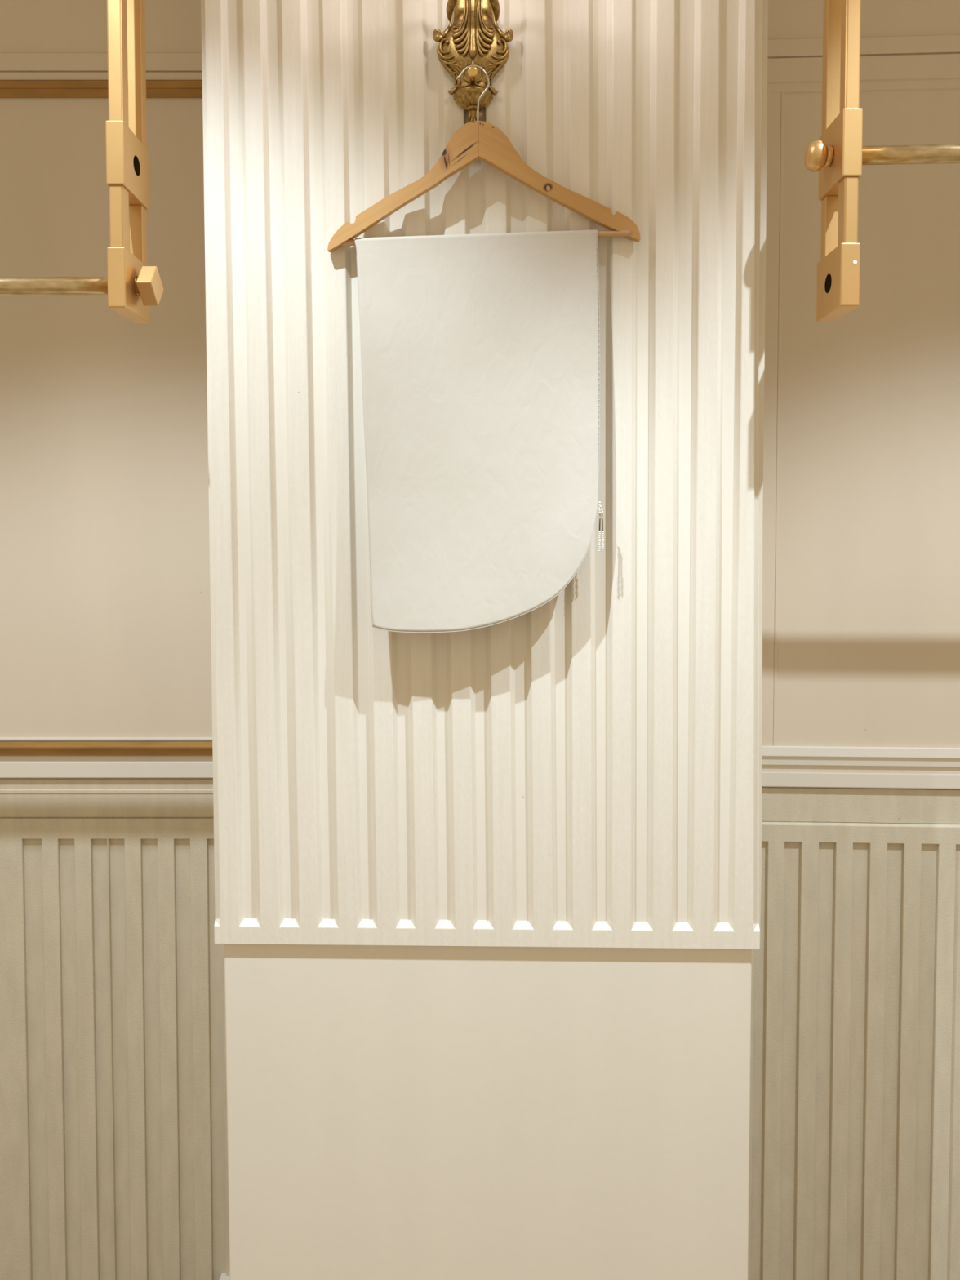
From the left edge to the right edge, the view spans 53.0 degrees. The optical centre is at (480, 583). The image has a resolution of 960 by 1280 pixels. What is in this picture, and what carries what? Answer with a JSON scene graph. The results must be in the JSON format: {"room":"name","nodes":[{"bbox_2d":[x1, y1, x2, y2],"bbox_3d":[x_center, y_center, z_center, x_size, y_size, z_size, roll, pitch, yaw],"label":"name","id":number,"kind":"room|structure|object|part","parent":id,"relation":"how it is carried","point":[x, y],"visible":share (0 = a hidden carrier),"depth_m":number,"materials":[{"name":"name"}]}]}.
{"room":"clothing store","nodes":[
{"label":"clothing store","id":0,"kind":"room"},
{"bbox_2d":[0,0,959,1279],"bbox_3d":[0.001,-0.252,1.702,3.203,3.285,0.131,0,2,0],"label":"wall","id":1,"kind":"structure","parent":0,"point":[105,598],"depth_m":1.72,"materials":[{"name":"beige paint"}]},
{"bbox_2d":[0,80,202,97],"bbox_3d":[-0.968,-0.869,1.684,1.265,0.031,0.015,0,2,0],"label":"trim","id":2,"kind":"structure","parent":1,"relation":"attached to","point":[8,88],"depth_m":1.68,"materials":[{"name":"brown wood"}]},
{"bbox_2d":[0,737,212,741],"bbox_3d":[-0.968,0.282,1.736,1.265,0.006,0.005,0,2,0],"label":"trim","id":3,"kind":"structure","parent":1,"relation":"attached to","point":[1,739],"depth_m":1.73,"materials":[{"name":"white paint"}]},
{"bbox_2d":[0,762,213,777],"bbox_3d":[-0.968,0.338,1.735,1.265,0.031,0.012,0,2,0],"label":"trim","id":4,"kind":"structure","parent":1,"relation":"attached to","point":[7,770],"depth_m":1.73,"materials":[{"name":"white paint"}]},
{"bbox_2d":[0,741,213,755],"bbox_3d":[-0.968,0.299,1.732,1.265,0.027,0.016,0,2,0],"label":"trim","id":5,"kind":"structure","parent":1,"relation":"attached to","point":[6,748],"depth_m":1.73,"materials":[{"name":"brown wood"}]},
{"bbox_2d":[0,778,213,817],"bbox_3d":[-0.968,0.390,1.741,1.265,0.071,0.004,0,2,0],"label":"trim","id":6,"kind":"structure","parent":1,"relation":"attached to","point":[19,797],"depth_m":1.74,"materials":[{"name":"beige paint"}]},
{"bbox_2d":[219,1272,230,1279],"bbox_3d":[-0.461,1.333,1.759,0.034,0.113,0.046,0,2,0],"label":"baseboard","id":7,"kind":"structure","parent":1,"relation":"attached to","point":[223,1277],"depth_m":1.77,"materials":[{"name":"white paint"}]},
{"bbox_2d":[761,57,784,746],"bbox_3d":[0.507,-0.314,1.702,0.045,1.219,0.014,0,2,0],"label":"trim","id":8,"kind":"structure","parent":1,"relation":"attached to","point":[775,100],"depth_m":1.70,"materials":[{"name":"beige paint"}]},
{"bbox_2d":[761,787,959,823],"bbox_3d":[0.978,0.398,1.702,1.247,0.061,0.003,0,2,3],"label":"trim","id":9,"kind":"structure","parent":1,"relation":"attached to","point":[778,804],"depth_m":1.72,"materials":[{"name":"beige paint"}]},
{"bbox_2d":[761,746,959,767],"bbox_3d":[0.978,0.309,1.695,1.247,0.034,0.010,0,2,3],"label":"trim","id":10,"kind":"structure","parent":1,"relation":"attached to","point":[771,755],"depth_m":1.71,"materials":[{"name":"white paint"}]},
{"bbox_2d":[761,771,959,789],"bbox_3d":[0.978,0.352,1.695,1.247,0.029,0.012,0,2,3],"label":"trim","id":11,"kind":"structure","parent":1,"relation":"attached to","point":[769,779],"depth_m":1.71,"materials":[{"name":"white paint"}]},
{"bbox_2d":[224,0,762,1279],"bbox_3d":[0.009,-0.163,1.548,0.759,3.120,0.406,0,2,0],"label":"wall","id":12,"kind":"structure","parent":0,"point":[394,1112],"depth_m":1.38,"materials":[{"name":"beige paint"}]},
{"bbox_2d":[432,0,513,144],"bbox_3d":[-0.009,-0.752,1.243,0.258,0.300,0.157,0,2,0],"label":"wall hook","id":13,"kind":"object","parent":12,"relation":"attached to","point":[473,37],"visible":0.97,"depth_m":1.30,"materials":[{"name":"gold metal"}]},
{"bbox_3d":[-0.060,-0.776,1.242,0.039,0.029,0.146,1,3,31],"label":"arm","id":14,"kind":"part","parent":13,"relation":"part of","materials":[{"name":"gold metal"}]},
{"bbox_3d":[-0.010,-0.754,1.298,0.010,0.092,0.013,0,2,0],"label":"stem","id":15,"kind":"part","parent":13,"relation":"part of","materials":[{"name":"gold metal"}]},
{"bbox_3d":[-0.010,-0.679,1.289,0.014,0.014,0.032,0,2,0],"label":"knob","id":16,"kind":"part","parent":13,"relation":"part of","materials":[{"name":"gold metal"}]},
{"bbox_3d":[-0.006,-0.635,1.321,0.029,0.060,0.008,0,2,0],"label":"stem plate","id":17,"kind":"part","parent":13,"relation":"part of","materials":[{"name":"brown metal"}]},
{"bbox_2d":[327,64,640,252],"bbox_3d":[0.004,-0.575,1.304,0.429,0.234,0.041,0,2,1],"label":"clothes hanger","id":18,"kind":"object","parent":13,"relation":"hanging from","point":[496,150],"visible":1,"depth_m":1.30,"materials":[{"name":"brown wood"}]},
{"bbox_3d":[-0.106,-0.540,1.311,0.211,0.164,0.015,0,2,7],"label":"arm","id":19,"kind":"part","parent":18,"relation":"part of","materials":[{"name":"brown wood"}]},
{"bbox_2d":[355,229,604,632],"bbox_3d":[-0.001,-0.208,1.320,0.341,0.550,0.042,0,2,0],"label":"cloth","id":20,"kind":"object","parent":18,"relation":"hanging from","point":[480,353],"visible":1,"depth_m":1.31,"materials":[{"name":"white fabric"}]},
{"bbox_3d":[0.109,-0.545,1.308,0.222,0.153,0.014,0,2,-5],"label":"arm","id":21,"kind":"part","parent":18,"relation":"part of","materials":[{"name":"brown wood"}]},
{"bbox_3d":[0.043,-0.776,1.242,0.039,0.029,0.147,-1,3,-31],"label":"arm","id":22,"kind":"part","parent":13,"relation":"part of","materials":[{"name":"gold metal"}]},
{"bbox_2d":[200,0,759,949],"bbox_3d":[0.003,-0.599,1.344,0.789,2.234,0.034,0,2,1],"label":"wall panel","id":23,"kind":"object","parent":12,"relation":"attached to","point":[702,930],"depth_m":1.35,"materials":[{"name":"beige paint"}]},
{"bbox_2d":[758,0,768,928],"bbox_3d":[0.380,-0.166,1.385,0.056,1.395,0.031,0,2,0],"label":"trim","id":24,"kind":"structure","parent":12,"relation":"attached to","point":[765,2],"depth_m":1.36,"materials":[{"name":"beige paint"}]},
{"bbox_3d":[0.000,-1.709,0.556,3.400,0.050,2.350,0,2,0],"label":"ceiling","id":25,"kind":"structure","parent":0,"visible":0},
{"bbox_2d":[105,0,150,323],"bbox_3d":[-0.452,-1.028,1.216,0.023,1.365,0.091,0,2,0],"label":"bracket","id":26,"kind":"object","parent":25,"relation":"hanging from","point":[126,128],"visible":0.96,"depth_m":1.21,"materials":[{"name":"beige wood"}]},
{"bbox_2d":[0,266,163,306],"bbox_3d":[-0.983,-0.384,1.242,1.134,0.050,0.050,0,2,0],"label":"rail","id":27,"kind":"object","parent":26,"relation":"attached to","point":[148,285],"visible":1,"depth_m":1.23,"materials":[{"name":"gold metal"}]},
{"bbox_2d":[816,0,862,321],"bbox_3d":[0.466,-1.031,1.227,0.025,1.361,0.088,0,2,0],"label":"bracket","id":28,"kind":"object","parent":25,"relation":"hanging from","point":[837,294],"visible":0.98,"depth_m":1.22,"materials":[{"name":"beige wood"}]},
{"bbox_2d":[804,140,959,172],"bbox_3d":[0.986,-0.552,1.223,1.129,0.038,0.038,0,2,2],"label":"rail","id":29,"kind":"object","parent":28,"relation":"attached to","point":[817,155],"visible":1,"depth_m":1.23,"materials":[{"name":"gold metal"}]},
{"bbox_3d":[0.435,-0.553,1.246,0.025,0.038,0.038,0,2,0],"label":"knob","id":30,"kind":"part","parent":29,"relation":"part of","materials":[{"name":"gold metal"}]},
{"bbox_2d":[823,144,833,167],"bbox_3d":[0.450,-0.553,1.246,0.008,0.027,0.027,0,2,0],"label":"washer","id":31,"kind":"object","parent":29,"relation":"in","point":[828,149],"depth_m":1.23,"materials":[{"name":"gold metal"}]}
]}

